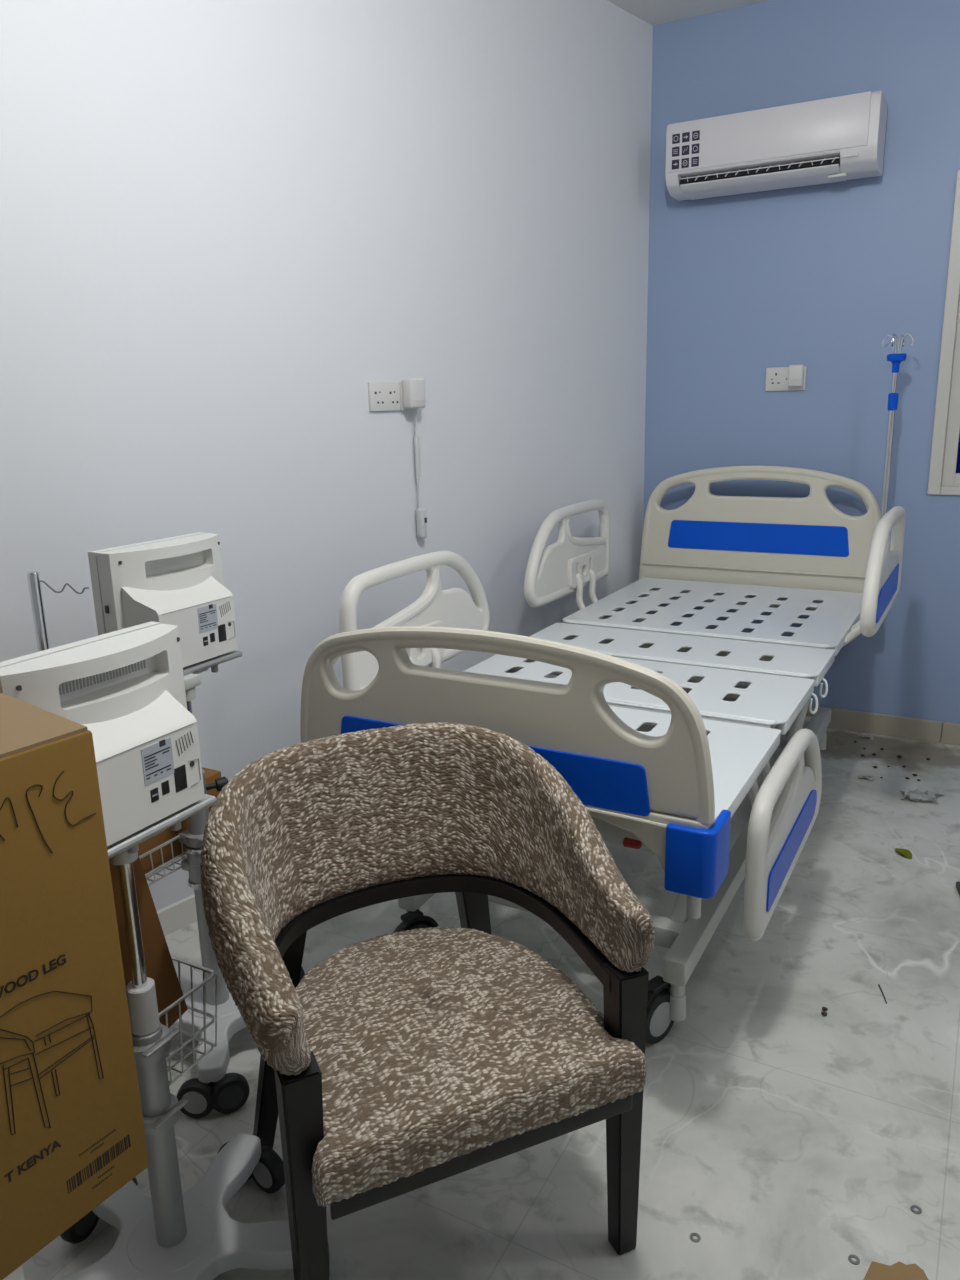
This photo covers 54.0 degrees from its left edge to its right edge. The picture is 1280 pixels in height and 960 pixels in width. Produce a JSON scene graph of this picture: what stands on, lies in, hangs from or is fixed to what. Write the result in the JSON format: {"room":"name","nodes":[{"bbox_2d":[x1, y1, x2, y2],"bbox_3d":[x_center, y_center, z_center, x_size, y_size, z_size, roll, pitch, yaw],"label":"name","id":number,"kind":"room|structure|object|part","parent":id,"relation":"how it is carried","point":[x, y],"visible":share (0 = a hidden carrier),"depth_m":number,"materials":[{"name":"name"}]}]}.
{"room":"hospital room","nodes":[
{"label":"hospital room","id":0,"kind":"room"},
{"bbox_2d":[0,0,652,910],"bbox_3d":[-1.399,-0.373,1.519,0.118,2.640,6.340,10,18,39],"label":"wall","id":1,"kind":"structure","parent":0,"point":[222,222],"depth_m":2.50,"materials":[{"name":"white paint"}]},
{"bbox_2d":[157,894,196,935],"bbox_3d":[-1.316,0.881,1.798,0.012,0.070,6.304,10,18,39],"label":"baseboard","id":2,"kind":"structure","parent":1,"relation":"attached to","point":[182,913],"depth_m":2.42,"materials":[{"name":"white plastic"}]},
{"bbox_2d":[368,378,425,410],"bbox_3d":[-0.236,-0.713,2.736,0.054,0.090,0.194,10,18,39],"label":"wall socket","id":3,"kind":"object","parent":1,"relation":"attached to","point":[408,394],"visible":1,"depth_m":2.74,"materials":[{"name":"white plastic"}]},
{"bbox_2d":[414,411,426,537],"bbox_3d":[-0.182,-0.499,2.862,0.029,0.380,0.028,10,18,39],"label":"cable","id":4,"kind":"object","parent":3,"relation":"hanging from","point":[421,519],"visible":1,"depth_m":2.87,"materials":[{"name":"grey plastic"}]},
{"bbox_3d":[-0.189,-0.540,2.851,0.008,0.295,0.016,-6,15,-17],"label":"cord","id":5,"kind":"part","parent":4,"relation":"part of","materials":[{"name":"white plastic"}]},
{"bbox_2d":[416,508,426,537],"bbox_3d":[-0.180,-0.359,2.897,0.026,0.090,0.026,10,18,39],"label":"switch","id":6,"kind":"object","parent":4,"relation":"attached to","point":[421,519],"depth_m":2.89,"materials":[{"name":"grey plastic"}]},
{"bbox_2d":[22,728,959,1279],"bbox_3d":[0.029,1.105,1.134,5.200,0.100,6.450,6,16,28],"label":"floor","id":7,"kind":"structure","parent":0,"point":[795,1140],"depth_m":1.78,"materials":[{"name":"grey tile"}]},
{"bbox_2d":[3,1265,24,1279],"bbox_3d":[-0.798,0.876,1.013,0.500,0.442,0.420,8,17,34],"label":"foam block","id":8,"kind":"object","parent":7,"relation":"on","point":[17,1274],"visible":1,"depth_m":0.98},
{"bbox_2d":[0,693,148,1279],"bbox_3d":[-0.817,0.382,0.931,0.581,0.555,0.660,8,17,34],"label":"carton","id":9,"kind":"object","parent":8,"relation":"on","point":[72,1133],"visible":1,"depth_m":0.97,"materials":[{"name":"brown cardboard"}]},
{"bbox_2d":[79,1129,115,1188],"bbox_3d":[-0.419,0.576,1.040,0.001,0.053,0.045,8,17,34],"label":"print","id":10,"kind":"object","parent":9,"relation":"attached to","point":[114,1129],"depth_m":1.04},
{"bbox_2d":[27,571,88,651],"bbox_3d":[-0.832,0.359,1.901,0.196,1.006,0.196,6,16,28],"label":"stand","id":11,"kind":"object","parent":7,"relation":"on","point":[34,582],"visible":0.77,"depth_m":1.79,"materials":[{"name":"silver metal"}]},
{"bbox_2d":[57,794,329,1279],"bbox_3d":[-0.469,0.615,1.344,0.449,0.767,0.450,6,16,28],"label":"trolley","id":12,"kind":"object","parent":7,"relation":"on","point":[171,1233],"visible":0.69,"depth_m":1.38,"materials":[{"name":"silver metal"}]},
{"bbox_2d":[0,621,204,846],"bbox_3d":[-0.486,0.122,1.259,0.149,0.226,0.286,6,16,28],"label":"patient monitor","id":13,"kind":"object","parent":12,"relation":"on","point":[126,686],"visible":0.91,"depth_m":1.23,"materials":[{"name":"white plastic"}]},
{"bbox_2d":[59,660,145,694],"bbox_3d":[-0.506,0.050,1.251,0.002,0.014,0.156,6,16,28],"label":"vent grille","id":14,"kind":"object","parent":13,"relation":"attached to","point":[97,684],"depth_m":1.26,"materials":[{"name":"grey plastic"}]},
{"bbox_2d":[144,739,170,779],"bbox_3d":[-0.421,0.155,1.231,0.001,0.043,0.044,6,16,28],"label":"print","id":15,"kind":"object","parent":13,"relation":"attached to","point":[157,752],"depth_m":1.23},
{"bbox_3d":[-0.457,0.268,1.240,0.014,0.024,0.014,6,16,28],"label":"knob","id":16,"kind":"part","parent":12,"relation":"part of","materials":[{"name":"grey plastic"}]},
{"bbox_2d":[109,855,187,1027],"bbox_3d":[-0.566,0.458,1.379,0.075,0.403,0.257,6,16,28],"label":"carton","id":17,"kind":"object","parent":12,"relation":"in","point":[159,965],"visible":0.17,"depth_m":1.43,"materials":[{"name":"brown cardboard"}]},
{"bbox_2d":[107,794,216,858],"bbox_3d":[-0.515,0.241,1.288,0.208,0.012,0.220,6,16,28],"label":"tray","id":18,"kind":"object","parent":12,"relation":"on","point":[132,841],"depth_m":1.25,"materials":[{"name":"metal"}]},
{"bbox_2d":[133,955,216,1134],"bbox_3d":[-0.531,0.607,1.413,0.255,0.140,0.266,6,16,28],"label":"basket","id":19,"kind":"object","parent":12,"relation":"on","point":[160,1108],"depth_m":1.33,"materials":[{"name":"metal"}]},
{"bbox_3d":[-0.421,0.251,1.303,0.014,0.024,0.014,6,16,28],"label":"knob","id":20,"kind":"part","parent":12,"relation":"part of","materials":[{"name":"grey plastic"}]},
{"bbox_2d":[139,650,304,1117],"bbox_3d":[-0.552,0.451,1.901,0.461,0.815,0.457,6,16,28],"label":"trolley","id":21,"kind":"object","parent":7,"relation":"on","point":[215,1089],"visible":0.3,"depth_m":1.85,"materials":[{"name":"silver metal"}]},
{"bbox_2d":[88,532,237,666],"bbox_3d":[-0.597,-0.079,1.866,0.149,0.226,0.286,6,16,28],"label":"patient monitor","id":22,"kind":"object","parent":21,"relation":"on","point":[177,580],"visible":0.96,"depth_m":1.81,"materials":[{"name":"white plastic"}]},
{"bbox_2d":[199,604,215,628],"bbox_3d":[-0.531,-0.046,1.838,0.001,0.043,0.044,6,16,28],"label":"print","id":23,"kind":"object","parent":22,"relation":"attached to","point":[207,612],"depth_m":1.84},
{"bbox_2d":[139,828,203,885],"bbox_3d":[-0.636,0.409,1.933,0.257,0.083,0.326,6,16,28],"label":"basket","id":24,"kind":"object","parent":21,"relation":"on","point":[192,838],"depth_m":1.86,"materials":[{"name":"metal"}]},
{"bbox_2d":[138,767,220,875],"bbox_3d":[-0.662,0.366,1.934,0.130,0.140,0.250,6,16,28],"label":"carton","id":25,"kind":"object","parent":21,"relation":"in","point":[211,775],"visible":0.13,"depth_m":1.88,"materials":[{"name":"brown cardboard"}]},
{"bbox_2d":[183,650,241,675],"bbox_3d":[-0.629,0.043,1.884,0.208,0.012,0.220,6,16,28],"label":"tray","id":26,"kind":"object","parent":21,"relation":"on","point":[191,670],"depth_m":1.86,"materials":[{"name":"metal"}]},
{"bbox_3d":[-0.535,0.053,1.899,0.014,0.024,0.014,6,16,28],"label":"knob","id":27,"kind":"part","parent":21,"relation":"part of","materials":[{"name":"grey plastic"}]},
{"bbox_3d":[-0.521,0.288,1.865,0.044,0.028,0.028,-9,16,-27],"label":"lock knob","id":28,"kind":"part","parent":21,"relation":"part of","materials":[{"name":"black plastic"}]},
{"bbox_2d":[200,722,654,1279],"bbox_3d":[-0.095,0.576,1.492,0.618,0.755,0.569,-8,15,-23],"label":"armchair","id":29,"kind":"object","parent":7,"relation":"on","point":[402,1062],"visible":0.99,"depth_m":1.43,"materials":[{"name":"brown fabric"}]},
{"bbox_3d":[-0.348,0.691,1.621,0.149,0.480,0.063,2,15,12],"label":"leg","id":30,"kind":"part","parent":29,"relation":"part of","materials":[{"name":"black wood"}]},
{"bbox_3d":[-0.222,0.774,1.235,0.050,0.503,0.050,-8,15,-23],"label":"leg","id":31,"kind":"part","parent":29,"relation":"part of","materials":[{"name":"black wood"}]},
{"bbox_3d":[-0.108,0.336,1.450,0.618,0.268,0.530,-8,15,-23],"label":"backrest","id":32,"kind":"part","parent":29,"relation":"part of","materials":[{"name":"brown fabric"}]},
{"bbox_3d":[-0.096,0.476,1.464,0.530,0.026,0.434,-8,15,-23],"label":"rail","id":33,"kind":"part","parent":29,"relation":"part of","materials":[{"name":"black wood"}]},
{"bbox_3d":[-0.078,0.590,1.458,0.486,0.090,0.487,-8,15,-23],"label":"seat","id":34,"kind":"part","parent":29,"relation":"part of","materials":[{"name":"brown fabric"}]},
{"bbox_3d":[0.007,0.644,1.773,0.063,0.480,0.149,7,16,29],"label":"leg","id":35,"kind":"part","parent":29,"relation":"part of","materials":[{"name":"black wood"}]},
{"bbox_3d":[-0.074,0.641,1.463,0.445,0.030,0.444,-8,15,-23],"label":"seat frame","id":36,"kind":"part","parent":29,"relation":"part of","materials":[{"name":"black wood"}]},
{"bbox_3d":[0.216,0.716,1.423,0.050,0.503,0.050,-8,15,-23],"label":"leg","id":37,"kind":"part","parent":29,"relation":"part of","materials":[{"name":"black wood"}]},
{"bbox_2d":[300,465,905,1043],"bbox_3d":[0.557,0.096,2.745,1.062,1.040,2.258,6,16,28],"label":"hospital bed","id":38,"kind":"object","parent":7,"relation":"on","point":[663,768],"visible":0.93,"depth_m":2.25,"materials":[{"name":"beige plastic"}]},
{"bbox_3d":[-0.150,-0.070,2.479,0.040,0.310,0.694,6,16,28],"label":"rail","id":39,"kind":"part","parent":38,"relation":"part of","materials":[{"name":"white plastic"}]},
{"bbox_2d":[393,909,438,932],"bbox_3d":[-0.159,0.672,2.224,0.134,0.060,0.034,-13,18,-39],"label":"caster wheel","id":40,"kind":"object","parent":38,"relation":"attached to","point":[413,918],"depth_m":2.21,"materials":[{"name":"black plastic"}]},
{"bbox_3d":[-0.159,0.021,2.438,0.018,0.105,0.230,6,16,28],"label":"mounting plate","id":41,"kind":"part","parent":38,"relation":"part of","materials":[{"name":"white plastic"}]},
{"bbox_3d":[-0.096,0.096,2.493,0.092,0.162,0.024,6,16,28],"label":"link arm","id":42,"kind":"part","parent":38,"relation":"part of","materials":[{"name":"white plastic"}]},
{"bbox_3d":[0.002,0.230,1.784,0.666,0.094,0.006,6,16,28],"label":"blue panel","id":43,"kind":"part","parent":38,"relation":"part of","materials":[{"name":"plastic"}]},
{"bbox_3d":[0.011,0.180,1.791,0.886,0.414,0.045,6,16,28],"label":"footboard","id":44,"kind":"part","parent":38,"relation":"part of","materials":[{"name":"beige plastic"}]},
{"bbox_3d":[0.316,-0.317,3.295,0.040,0.310,0.694,6,16,28],"label":"rail","id":45,"kind":"part","parent":38,"relation":"part of","materials":[{"name":"white plastic"}]},
{"bbox_3d":[0.371,-0.138,3.311,0.092,0.189,0.024,6,16,28],"label":"link arm","id":46,"kind":"part","parent":38,"relation":"part of","materials":[{"name":"white plastic"}]},
{"bbox_3d":[0.364,-0.253,3.355,0.018,0.105,0.230,6,16,28],"label":"mounting plate","id":47,"kind":"part","parent":38,"relation":"part of","materials":[{"name":"white plastic"}]},
{"bbox_3d":[0.428,-0.165,3.413,0.092,0.189,0.024,6,16,28],"label":"link arm","id":48,"kind":"part","parent":38,"relation":"part of","materials":[{"name":"white plastic"}]},
{"bbox_3d":[0.541,0.443,2.832,0.698,0.055,1.800,6,16,28],"label":"frame","id":49,"kind":"part","parent":38,"relation":"part of","materials":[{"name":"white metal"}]},
{"bbox_3d":[0.577,0.094,3.474,0.036,0.373,0.237,2,15,15],"label":"lift arm","id":50,"kind":"part","parent":38,"relation":"part of","materials":[{"name":"grey metal"}]},
{"bbox_3d":[0.392,0.118,2.485,0.876,0.039,0.395,6,16,28],"label":"deck panel","id":51,"kind":"part","parent":38,"relation":"part of","materials":[{"name":"white metal"}]},
{"bbox_2d":[647,975,670,1006],"bbox_3d":[0.363,0.731,1.944,0.134,0.060,0.034,-13,18,-39],"label":"hood","id":52,"kind":"object","parent":38,"relation":"attached to","point":[659,988],"depth_m":1.93,"materials":[{"name":"black plastic"}]},
{"bbox_3d":[0.541,0.088,2.758,0.760,0.050,2.125,6,16,28],"label":"deck frame","id":53,"kind":"part","parent":38,"relation":"part of","materials":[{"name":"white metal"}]},
{"bbox_3d":[0.497,0.443,2.102,0.036,0.373,0.237,12,19,41],"label":"lift arm","id":54,"kind":"part","parent":38,"relation":"part of","materials":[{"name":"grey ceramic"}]},
{"bbox_3d":[0.566,0.034,2.792,0.880,0.039,0.310,6,16,28],"label":"deck panel","id":55,"kind":"part","parent":38,"relation":"part of","materials":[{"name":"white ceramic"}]},
{"bbox_3d":[0.381,0.451,1.675,0.026,0.085,0.026,6,16,28],"label":"corner post","id":56,"kind":"part","parent":38,"relation":"part of","materials":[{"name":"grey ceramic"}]},
{"bbox_3d":[0.162,0.233,2.082,0.872,0.039,0.540,6,16,28],"label":"deck panel","id":57,"kind":"part","parent":38,"relation":"part of","materials":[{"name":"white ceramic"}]},
{"bbox_3d":[0.849,-0.103,3.291,0.876,0.039,0.850,6,16,28],"label":"deck panel","id":58,"kind":"part","parent":38,"relation":"part of","materials":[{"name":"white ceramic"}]},
{"bbox_3d":[0.598,0.402,2.040,0.071,0.264,0.024,6,16,28],"label":"link arm","id":59,"kind":"part","parent":38,"relation":"part of","materials":[{"name":"white plastic"}]},
{"bbox_3d":[1.056,-0.393,3.616,0.686,0.111,0.006,6,16,28],"label":"blue panel","id":60,"kind":"part","parent":38,"relation":"part of","materials":[{"name":"plastic"}]},
{"bbox_3d":[1.065,-0.399,3.632,0.937,0.541,0.043,6,16,28],"label":"headboard","id":61,"kind":"part","parent":38,"relation":"part of","materials":[{"name":"beige plastic"}]},
{"bbox_3d":[0.656,0.374,2.142,0.071,0.264,0.024,6,16,28],"label":"link arm","id":62,"kind":"part","parent":38,"relation":"part of","materials":[{"name":"white plastic"}]},
{"bbox_3d":[0.696,0.380,2.120,0.040,0.310,0.694,6,16,28],"label":"rail","id":63,"kind":"part","parent":38,"relation":"part of","materials":[{"name":"white plastic"}]},
{"bbox_3d":[0.712,0.454,2.137,0.008,0.088,0.550,6,16,28],"label":"blue panel","id":64,"kind":"part","parent":38,"relation":"part of","materials":[{"name":"plastic"}]},
{"bbox_3d":[1.112,0.154,3.187,0.036,0.373,0.237,12,19,41],"label":"lift arm","id":65,"kind":"part","parent":38,"relation":"part of","materials":[{"name":"grey metal"}]},
{"bbox_3d":[1.133,-0.048,2.868,0.134,0.199,0.024,6,16,28],"label":"link arm","id":66,"kind":"part","parent":38,"relation":"part of","materials":[{"name":"white plastic"}]},
{"bbox_3d":[1.197,-0.219,2.786,0.040,0.310,0.694,6,16,28],"label":"rail","id":67,"kind":"part","parent":38,"relation":"part of","materials":[{"name":"white plastic"}]},
{"bbox_3d":[1.208,-0.142,2.794,0.008,0.088,0.550,6,16,28],"label":"blue panel","id":68,"kind":"part","parent":38,"relation":"part of","materials":[{"name":"plastic"}]},
{"bbox_2d":[880,333,913,518],"bbox_3d":[1.433,-0.550,3.322,0.079,1.008,0.078,-1,14,0],"label":"pole","id":69,"kind":"object","parent":38,"relation":"attached to","point":[895,359],"visible":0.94,"depth_m":3.25,"materials":[{"name":"silver metal"}]},
{"bbox_2d":[690,1233,700,1242],"bbox_3d":[0.343,0.952,1.501,0.017,0.002,0.017,6,16,28],"label":"washer","id":70,"kind":"object","parent":7,"relation":"on","point":[698,1239],"visible":1,"depth_m":1.50,"materials":[{"name":"metal"}]},
{"bbox_2d":[848,1254,859,1264],"bbox_3d":[0.578,0.958,1.456,0.017,0.002,0.017,6,16,28],"label":"washer","id":71,"kind":"object","parent":7,"relation":"on","point":[851,1256],"visible":1,"depth_m":1.46,"materials":[{"name":"metal"}]},
{"bbox_2d":[857,732,874,739],"bbox_3d":[1.498,0.369,3.658,0.064,0.019,0.050,6,16,28],"label":"paper scrap","id":72,"kind":"object","parent":7,"relation":"on","point":[870,736],"visible":1,"depth_m":3.65,"materials":[{"name":"white paper"}]},
{"bbox_2d":[858,775,874,779],"bbox_3d":[1.338,0.476,3.264,0.057,0.012,0.037,6,16,28],"label":"paper scrap","id":73,"kind":"object","parent":7,"relation":"on","point":[860,776],"visible":1,"depth_m":3.26,"materials":[{"name":"white paper"}]},
{"bbox_2d":[864,1261,927,1279],"bbox_3d":[0.636,0.967,1.410,0.094,0.004,0.105,-13,19,-39],"label":"scrap","id":74,"kind":"object","parent":7,"relation":"on","point":[899,1270],"visible":1,"depth_m":1.43,"materials":[{"name":"brown cardboard"}]},
{"bbox_2d":[895,848,911,858],"bbox_3d":[1.224,0.616,2.725,0.037,0.011,0.064,-13,19,-40],"label":"leaf","id":75,"kind":"object","parent":7,"relation":"on","point":[905,852],"visible":1,"depth_m":2.73,"materials":[{"name":"green plant"}]},
{"bbox_2d":[910,1205,921,1213],"bbox_3d":[0.714,0.932,1.542,0.017,0.002,0.017,6,16,28],"label":"washer","id":76,"kind":"object","parent":7,"relation":"on","point":[912,1207],"visible":1,"depth_m":1.54,"materials":[{"name":"metal"}]},
{"bbox_2d":[899,787,943,803],"bbox_3d":[1.449,0.511,3.097,0.136,0.022,0.112,6,16,28],"label":"plastic film","id":77,"kind":"object","parent":7,"relation":"on","point":[917,794],"visible":1,"depth_m":3.09,"materials":[{"name":"white plastic"}]},
{"bbox_2d":[956,881,959,894],"bbox_3d":[1.272,0.678,2.463,0.018,0.018,0.160,2,15,14],"label":"metal bar","id":78,"kind":"object","parent":7,"relation":"on","point":[957,882],"visible":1,"depth_m":2.52,"materials":[{"name":"grey metal"}]},
{"bbox_2d":[607,0,769,25],"bbox_3d":[-0.034,-1.550,0.461,5.200,0.100,6.450,6,16,28],"label":"ceiling","id":79,"kind":"structure","parent":0,"point":[653,12],"depth_m":3.35,"materials":[{"name":"paint"}]},
{"bbox_2d":[643,0,959,741],"bbox_3d":[2.190,-0.855,3.085,3.632,2.640,0.120,6,16,28],"label":"wall","id":80,"kind":"structure","parent":0,"point":[815,277],"depth_m":3.47,"materials":[{"name":"blue paint"}]},
{"bbox_2d":[665,90,887,200],"bbox_3d":[1.031,-1.722,3.318,0.715,0.235,0.207,6,16,28],"label":"air conditioner","id":81,"kind":"object","parent":80,"relation":"attached to","point":[840,138],"visible":1,"depth_m":3.23,"materials":[{"name":"white plastic"}]},
{"bbox_3d":[0.973,-1.735,3.233,0.679,0.160,0.008,6,16,28],"label":"panel","id":82,"kind":"part","parent":81,"relation":"part of","materials":[{"name":"white plastic"}]},
{"bbox_2d":[765,364,806,390],"bbox_3d":[1.147,-0.986,3.545,0.146,0.093,0.044,6,16,28],"label":"wall socket","id":83,"kind":"object","parent":80,"relation":"attached to","point":[793,377],"visible":1,"depth_m":3.55,"materials":[{"name":"white plastic"}]},
{"bbox_2d":[686,692,959,745],"bbox_3d":[2.196,0.400,3.338,3.410,0.083,0.014,6,16,28],"label":"baseboard","id":84,"kind":"structure","parent":80,"relation":"attached to","point":[843,719],"depth_m":3.65,"materials":[{"name":"tile"}]},
{"bbox_2d":[927,170,959,494],"bbox_3d":[2.176,-0.995,3.014,1.258,1.077,0.072,6,16,28],"label":"window","id":85,"kind":"structure","parent":80,"relation":"in","point":[944,471],"depth_m":3.31,"materials":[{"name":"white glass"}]},
{"bbox_3d":[1.926,-1.022,3.145,0.607,1.017,0.022,6,16,28],"label":"sash","id":86,"kind":"part","parent":85,"relation":"part of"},
{"bbox_3d":[1.926,-1.022,3.145,0.523,0.927,0.004,6,16,28],"label":"pane","id":87,"kind":"part","parent":85,"relation":"part of","materials":[{"name":"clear glass"}]}
]}

